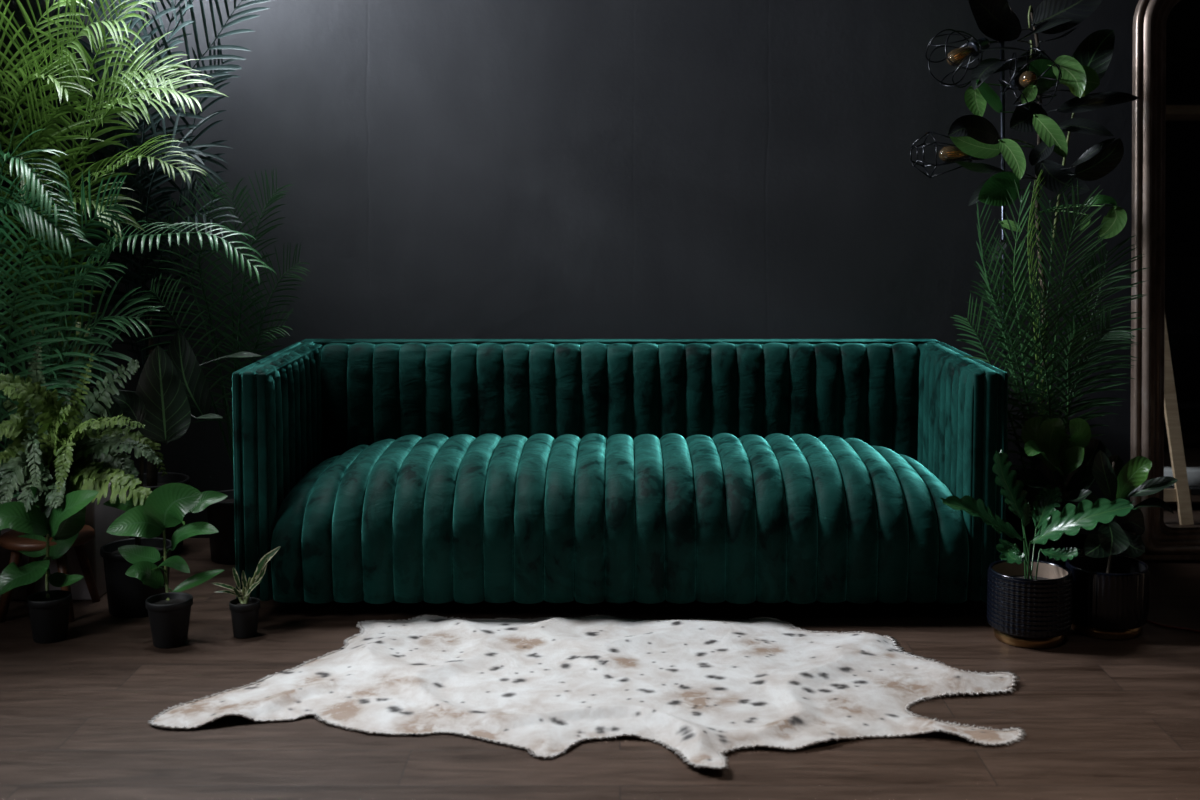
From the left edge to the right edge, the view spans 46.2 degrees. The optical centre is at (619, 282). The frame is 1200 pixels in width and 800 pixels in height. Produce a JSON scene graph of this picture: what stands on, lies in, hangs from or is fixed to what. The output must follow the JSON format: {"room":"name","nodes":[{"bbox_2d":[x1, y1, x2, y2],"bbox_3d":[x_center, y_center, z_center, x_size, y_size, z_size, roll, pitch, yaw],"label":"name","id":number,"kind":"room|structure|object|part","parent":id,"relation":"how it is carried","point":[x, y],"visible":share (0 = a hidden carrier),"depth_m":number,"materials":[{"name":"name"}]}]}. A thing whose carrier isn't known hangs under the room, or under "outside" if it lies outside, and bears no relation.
{"room":"living room","nodes":[
{"label":"living room","id":0,"kind":"room"},
{"bbox_2d":[0,0,1138,537],"bbox_3d":[1.375,-0.711,5.122,7.850,3.300,0.100,0,4,0],"label":"wall","id":1,"kind":"structure","parent":0,"point":[454,169],"depth_m":5.09,"materials":[{"name":"paint"}]},
{"bbox_2d":[0,538,1199,799],"bbox_3d":[1.375,1.240,1.393,7.850,0.100,7.800,0,4,0],"label":"floor","id":2,"kind":"structure","parent":0,"point":[1101,719],"depth_m":3.31,"materials":[{"name":"brown wood"}]},
{"bbox_2d":[0,487,98,643],"bbox_3d":[-1.646,0.793,4.067,0.364,0.438,0.305,0,4,0],"label":"rubber plant","id":3,"kind":"object","parent":2,"relation":"on","point":[49,610],"visible":0.96,"depth_m":4.00,"materials":[{"name":"green plant"}]},
{"bbox_3d":[-1.645,0.803,4.047,0.015,0.232,0.093,-2,4,-23],"label":"stem","id":4,"kind":"part","parent":3,"relation":"part of","materials":[{"name":"green plant"}]},
{"bbox_3d":[-1.626,0.954,4.016,0.120,0.125,0.120,0,4,0],"label":"pot","id":5,"kind":"part","parent":3,"relation":"part of","materials":[{"name":"black plastic"}]},
{"bbox_2d":[0,524,99,621],"bbox_3d":[-1.735,0.879,4.276,0.270,0.246,0.270,0,4,0],"label":"stool","id":6,"kind":"object","parent":2,"relation":"on","point":[9,540],"visible":0.58,"depth_m":4.20,"materials":[{"name":"brown wood"}]},
{"bbox_3d":[-1.817,0.895,4.195,0.086,0.223,0.031,-4,5,-45],"label":"leg","id":7,"kind":"part","parent":6,"relation":"part of","materials":[{"name":"brown wood"}]},
{"bbox_3d":[-1.817,0.885,4.358,0.086,0.223,0.032,4,5,45],"label":"leg","id":8,"kind":"part","parent":6,"relation":"part of","materials":[{"name":"brown wood"}]},
{"bbox_3d":[-1.735,0.770,4.268,0.270,0.028,0.270,0,4,0],"label":"seat","id":9,"kind":"part","parent":6,"relation":"part of","materials":[{"name":"brown wood"}]},
{"bbox_3d":[-1.654,0.895,4.195,0.086,0.223,0.032,4,5,45],"label":"leg","id":10,"kind":"part","parent":6,"relation":"part of","materials":[{"name":"brown wood"}]},
{"bbox_2d":[0,342,167,536],"bbox_3d":[-1.611,0.466,4.152,0.597,0.593,0.362,0,4,0],"label":"potted fern","id":11,"kind":"object","parent":6,"relation":"on","point":[48,448],"visible":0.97,"depth_m":4.09,"materials":[{"name":"green plant"}]},
{"bbox_3d":[-1.654,0.885,4.358,0.086,0.223,0.031,-4,5,-45],"label":"leg","id":12,"kind":"part","parent":6,"relation":"part of","materials":[{"name":"brown wood"}]},
{"bbox_2d":[0,0,227,599],"bbox_3d":[-1.709,-0.053,4.378,1.067,2.085,0.603,0,4,0],"label":"potted palm","id":13,"kind":"object","parent":2,"relation":"on","point":[99,517],"visible":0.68,"depth_m":4.41,"materials":[{"name":"plant"}]},
{"bbox_3d":[-1.841,0.395,4.466,0.062,0.522,0.027,-2,4,-30],"label":"stem","id":14,"kind":"part","parent":13,"relation":"part of","materials":[{"name":"green plant"}]},
{"bbox_3d":[-1.763,0.396,4.441,0.026,0.521,0.061,-2,4,-22],"label":"stem","id":15,"kind":"part","parent":13,"relation":"part of","materials":[{"name":"green plant"}]},
{"bbox_3d":[-1.764,0.388,4.568,0.026,0.521,0.061,2,4,22],"label":"stem","id":16,"kind":"part","parent":13,"relation":"part of","materials":[{"name":"green plant"}]},
{"bbox_3d":[-1.719,0.392,4.505,0.063,0.522,0.028,0,4,0],"label":"stem","id":17,"kind":"part","parent":13,"relation":"part of","materials":[{"name":"green plant"}]},
{"bbox_2d":[1,330,260,617],"bbox_3d":[-1.489,0.573,4.286,0.784,0.849,0.303,-1,4,-11],"label":"potted plant","id":18,"kind":"object","parent":2,"relation":"on","point":[173,390],"visible":0.77,"depth_m":4.24,"materials":[{"name":"green plant"}]},
{"bbox_3d":[-1.468,0.898,4.287,0.210,0.200,0.210,0,4,0],"label":"pot","id":19,"kind":"part","parent":18,"relation":"part of","materials":[{"name":"black plastic"}]},
{"bbox_3d":[-1.458,0.588,4.284,0.017,0.501,0.058,2,4,32],"label":"stem","id":20,"kind":"part","parent":18,"relation":"part of","materials":[{"name":"green plant"}]},
{"bbox_2d":[0,0,269,555],"bbox_3d":[-1.595,-0.285,4.793,1.381,2.494,0.434,1,4,16],"label":"potted palm","id":21,"kind":"object","parent":2,"relation":"on","point":[153,479],"visible":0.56,"depth_m":4.85,"materials":[{"name":"green plant"}]},
{"bbox_3d":[-1.649,0.428,4.948,0.043,0.651,0.038,-2,4,-22],"label":"stem","id":22,"kind":"part","parent":21,"relation":"part of","materials":[{"name":"green plant"}]},
{"bbox_2d":[0,114,275,533],"bbox_3d":[-1.570,0.253,4.185,1.140,1.501,0.500,0,4,0],"label":"potted palm","id":23,"kind":"object","parent":2,"relation":"on","point":[31,340],"visible":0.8,"depth_m":4.17,"materials":[{"name":"green plant"}]},
{"bbox_2d":[104,483,226,648],"bbox_3d":[-1.319,0.787,4.024,0.381,0.455,0.253,0,4,0],"label":"rubber plant","id":24,"kind":"object","parent":2,"relation":"on","point":[166,506],"visible":0.99,"depth_m":3.99,"materials":[{"name":"green plant"}]},
{"bbox_3d":[-1.290,0.811,4.011,0.013,0.211,0.106,-2,4,-23],"label":"stem","id":25,"kind":"part","parent":24,"relation":"part of","materials":[{"name":"green plant"}]},
{"bbox_3d":[-1.270,0.954,3.972,0.128,0.130,0.128,0,4,0],"label":"pot","id":26,"kind":"part","parent":24,"relation":"part of","materials":[{"name":"black plastic"}]},
{"bbox_2d":[126,169,309,564],"bbox_3d":[-1.339,0.290,4.747,0.587,1.352,0.431,-1,4,-13],"label":"potted palm","id":27,"kind":"object","parent":2,"relation":"on","point":[220,514],"visible":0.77,"depth_m":4.75,"materials":[{"name":"green plant"}]},
{"bbox_2d":[207,489,234,564],"bbox_3d":[-1.330,0.848,4.895,0.220,0.220,0.220,0,4,0],"label":"pot","id":28,"kind":"object","parent":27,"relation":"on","point":[220,514],"depth_m":4.81,"materials":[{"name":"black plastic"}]},
{"bbox_2d":[212,546,280,638],"bbox_3d":[-1.078,0.882,4.053,0.188,0.263,0.113,-1,4,-21],"label":"variegated plant","id":29,"kind":"object","parent":2,"relation":"on","point":[244,609],"visible":1,"depth_m":4.03,"materials":[{"name":"green plant"}]},
{"bbox_3d":[-1.078,0.964,4.048,0.086,0.100,0.086,0,4,0],"label":"pot","id":30,"kind":"part","parent":29,"relation":"part of","materials":[{"name":"black plastic"}]},
{"bbox_3d":[-1.076,0.895,4.061,0.017,0.083,0.044,0,4,0],"label":"stem","id":31,"kind":"part","parent":29,"relation":"part of","materials":[{"name":"green plant"}]},
{"bbox_3d":[-1.067,0.883,4.056,0.042,0.106,0.026,-2,4,-26],"label":"stem","id":32,"kind":"part","parent":29,"relation":"part of","materials":[{"name":"green plant"}]},
{"bbox_2d":[147,614,1026,769],"bbox_3d":[-0.047,1.022,3.628,2.168,0.038,1.136,0,4,0],"label":"rug","id":33,"kind":"object","parent":2,"relation":"on","point":[704,690],"visible":1,"depth_m":3.58,"materials":[{"name":"white fur"}]},
{"bbox_2d":[232,339,1007,606],"bbox_3d":[0.000,0.600,4.602,2.288,0.753,0.955,0,4,0],"label":"sofa","id":34,"kind":"object","parent":2,"relation":"on","point":[618,472],"visible":1,"depth_m":4.25,"materials":[{"name":"fabric"}]},
{"bbox_3d":[-1.131,0.578,4.574,0.026,0.690,0.828,0,4,0],"label":"panel","id":35,"kind":"part","parent":34,"relation":"part of","materials":[{"name":"fabric"}]},
{"bbox_3d":[-1.094,0.578,4.571,0.040,0.691,0.834,0,4,0],"label":"panel","id":36,"kind":"part","parent":34,"relation":"part of","materials":[{"name":"fabric"}]},
{"bbox_3d":[-1.050,0.574,4.558,0.046,0.695,0.796,0,4,0],"label":"armrest","id":37,"kind":"part","parent":34,"relation":"part of","materials":[{"name":"fabric"}]},
{"bbox_3d":[-1.000,0.974,4.342,0.052,0.040,0.052,0,4,0],"label":"leg","id":38,"kind":"part","parent":34,"relation":"part of","materials":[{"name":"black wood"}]},
{"bbox_2d":[271,433,968,603],"bbox_3d":[0.000,0.721,4.542,2.067,0.410,0.819,0,4,0],"label":"seat cushion","id":39,"kind":"object","parent":34,"relation":"on","point":[373,518],"depth_m":4.17,"materials":[{"name":"fabric"}]},
{"bbox_3d":[0.000,0.974,4.342,0.052,0.040,0.052,0,4,0],"label":"leg","id":40,"kind":"part","parent":34,"relation":"part of","materials":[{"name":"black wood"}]},
{"bbox_3d":[-0.001,0.483,4.898,2.071,0.549,0.075,0,4,0],"label":"backrest","id":41,"kind":"part","parent":34,"relation":"part of","materials":[{"name":"fabric"}]},
{"bbox_3d":[0.000,0.550,4.998,2.280,0.690,0.155,0,4,0],"label":"frame","id":42,"kind":"part","parent":34,"relation":"part of","materials":[{"name":"fabric"}]},
{"bbox_3d":[1.000,0.974,4.342,0.052,0.040,0.052,0,4,0],"label":"leg","id":43,"kind":"part","parent":34,"relation":"part of","materials":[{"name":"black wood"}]},
{"bbox_3d":[1.050,0.574,4.558,0.046,0.695,0.796,0,4,0],"label":"armrest","id":44,"kind":"part","parent":34,"relation":"part of","materials":[{"name":"fabric"}]},
{"bbox_3d":[1.094,0.578,4.571,0.040,0.691,0.834,0,4,0],"label":"panel","id":45,"kind":"part","parent":34,"relation":"part of","materials":[{"name":"fabric"}]},
{"bbox_3d":[1.131,0.578,4.574,0.026,0.690,0.828,0,4,0],"label":"panel","id":46,"kind":"part","parent":34,"relation":"part of","materials":[{"name":"fabric"}]},
{"bbox_2d":[910,29,1061,540],"bbox_3d":[1.235,0.055,4.779,0.489,1.816,0.397,0,4,0],"label":"floor lamp","id":47,"kind":"object","parent":2,"relation":"on","point":[1021,81],"visible":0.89,"depth_m":4.74,"materials":[{"name":"black metal"}]},
{"bbox_3d":[1.135,-0.438,4.787,0.103,0.057,0.057,0,4,0],"label":"bulb","id":48,"kind":"part","parent":47,"relation":"part of","materials":[{"name":"orange glass"}]},
{"bbox_3d":[1.145,-0.762,4.725,0.098,0.070,0.059,0,4,0],"label":"bulb","id":49,"kind":"part","parent":47,"relation":"part of","materials":[{"name":"orange glass"}]},
{"bbox_2d":[965,154,982,161],"bbox_3d":[1.215,-0.440,4.794,0.067,0.054,0.054,0,4,0],"label":"socket","id":50,"kind":"object","parent":47,"relation":"attached to","point":[969,158],"depth_m":4.78,"materials":[{"name":"black metal"}]},
{"bbox_2d":[968,37,989,56],"bbox_3d":[1.212,-0.795,4.748,0.073,0.066,0.054,-1,4,-17],"label":"socket","id":51,"kind":"object","parent":47,"relation":"attached to","point":[982,43],"depth_m":4.73,"materials":[{"name":"metal"}]},
{"bbox_2d":[1010,74,1025,89],"bbox_3d":[1.335,-0.670,4.708,0.054,0.054,0.066,0,4,0],"label":"socket","id":52,"kind":"object","parent":47,"relation":"attached to","point":[1015,81],"depth_m":4.68,"materials":[{"name":"metal"}]},
{"bbox_3d":[1.339,-0.668,4.628,0.057,0.057,0.103,0,4,0],"label":"bulb","id":53,"kind":"part","parent":47,"relation":"part of","materials":[{"name":"orange glass"}]},
{"bbox_2d":[941,448,1136,648],"bbox_3d":[1.150,0.750,4.011,0.528,0.532,0.340,0,4,0],"label":"potted plant","id":54,"kind":"object","parent":2,"relation":"on","point":[1029,601],"visible":1,"depth_m":3.94,"materials":[{"name":"green plant"}]},
{"bbox_2d":[948,0,1138,504],"bbox_3d":[1.388,-0.028,4.800,0.636,1.980,0.448,0,4,0],"label":"tree","id":55,"kind":"object","parent":2,"relation":"on","point":[974,135],"visible":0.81,"depth_m":4.65,"materials":[{"name":"green plant"}]},
{"bbox_3d":[1.426,-0.108,4.849,0.112,1.653,0.041,-2,4,-28],"label":"stem","id":56,"kind":"part","parent":55,"relation":"part of","materials":[{"name":"plant"}]},
{"bbox_3d":[1.462,0.815,4.933,0.280,0.280,0.280,0,4,0],"label":"pot","id":57,"kind":"part","parent":55,"relation":"part of","materials":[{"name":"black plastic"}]},
{"bbox_3d":[1.502,-0.370,4.764,0.015,0.524,0.119,-2,4,-23],"label":"stem","id":58,"kind":"part","parent":55,"relation":"part of","materials":[{"name":"green plant"}]},
{"bbox_2d":[951,170,1150,555],"bbox_3d":[1.365,0.311,4.488,0.713,1.344,0.380,0,4,0],"label":"potted palm","id":59,"kind":"object","parent":2,"relation":"on","point":[1073,334],"visible":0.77,"depth_m":4.44,"materials":[{"name":"green plant"}]},
{"bbox_2d":[1020,417,1111,565],"bbox_3d":[1.350,0.694,4.264,0.253,0.609,0.427,2,4,23],"label":"potted plant","id":60,"kind":"object","parent":2,"relation":"on","point":[1055,456],"visible":0.61,"depth_m":4.20,"materials":[{"name":"green plant"}]},
{"bbox_3d":[1.360,0.701,4.331,0.013,0.315,0.081,2,4,27],"label":"stem","id":61,"kind":"part","parent":60,"relation":"part of","materials":[{"name":"green plant"}]},
{"bbox_2d":[1065,450,1177,639],"bbox_3d":[1.442,0.738,4.086,0.287,0.546,0.232,-1,4,-9],"label":"potted plant","id":62,"kind":"object","parent":2,"relation":"on","point":[1110,598],"visible":0.77,"depth_m":4.03,"materials":[{"name":"black ceramic"}]},
{"bbox_2d":[1065,554,1149,629],"bbox_3d":[1.415,0.894,4.092,0.232,0.161,0.232,0,4,0],"label":"pot","id":63,"kind":"object","parent":62,"relation":"on","point":[1111,592],"depth_m":4.00,"materials":[{"name":"black ceramic"}]},
{"bbox_3d":[1.429,0.698,4.103,0.013,0.349,0.065,2,4,30],"label":"stem","id":64,"kind":"part","parent":62,"relation":"part of","materials":[{"name":"green plant"}]},
{"bbox_2d":[1130,0,1199,560],"bbox_3d":[2.243,-0.076,4.926,0.950,2.059,0.325,0,4,0],"label":"floor mirror","id":65,"kind":"object","parent":2,"relation":"on","point":[1165,385],"visible":0.88,"depth_m":4.85,"materials":[{"name":"brown metal"}]},
{"bbox_3d":[2.243,-0.071,4.864,0.734,1.844,0.007,0,1,0],"label":"glass","id":66,"kind":"part","parent":65,"relation":"part of","materials":[{"name":"black mirror"}]},
{"bbox_2d":[1147,620,1199,632],"bbox_3d":[1.726,1.004,4.133,0.354,0.007,0.142,0,4,0],"label":"cable","id":67,"kind":"object","parent":2,"relation":"on","point":[1149,621],"visible":0.86,"depth_m":4.11,"materials":[{"name":"black plastic"}]},
{"bbox_2d":[987,559,1072,637],"bbox_3d":[1.167,0.897,4.014,0.235,0.166,0.236,0,4,0],"label":"pot","id":68,"kind":"object","parent":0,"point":[1033,599],"depth_m":3.93,"materials":[{"name":"ceramic"}]}
]}

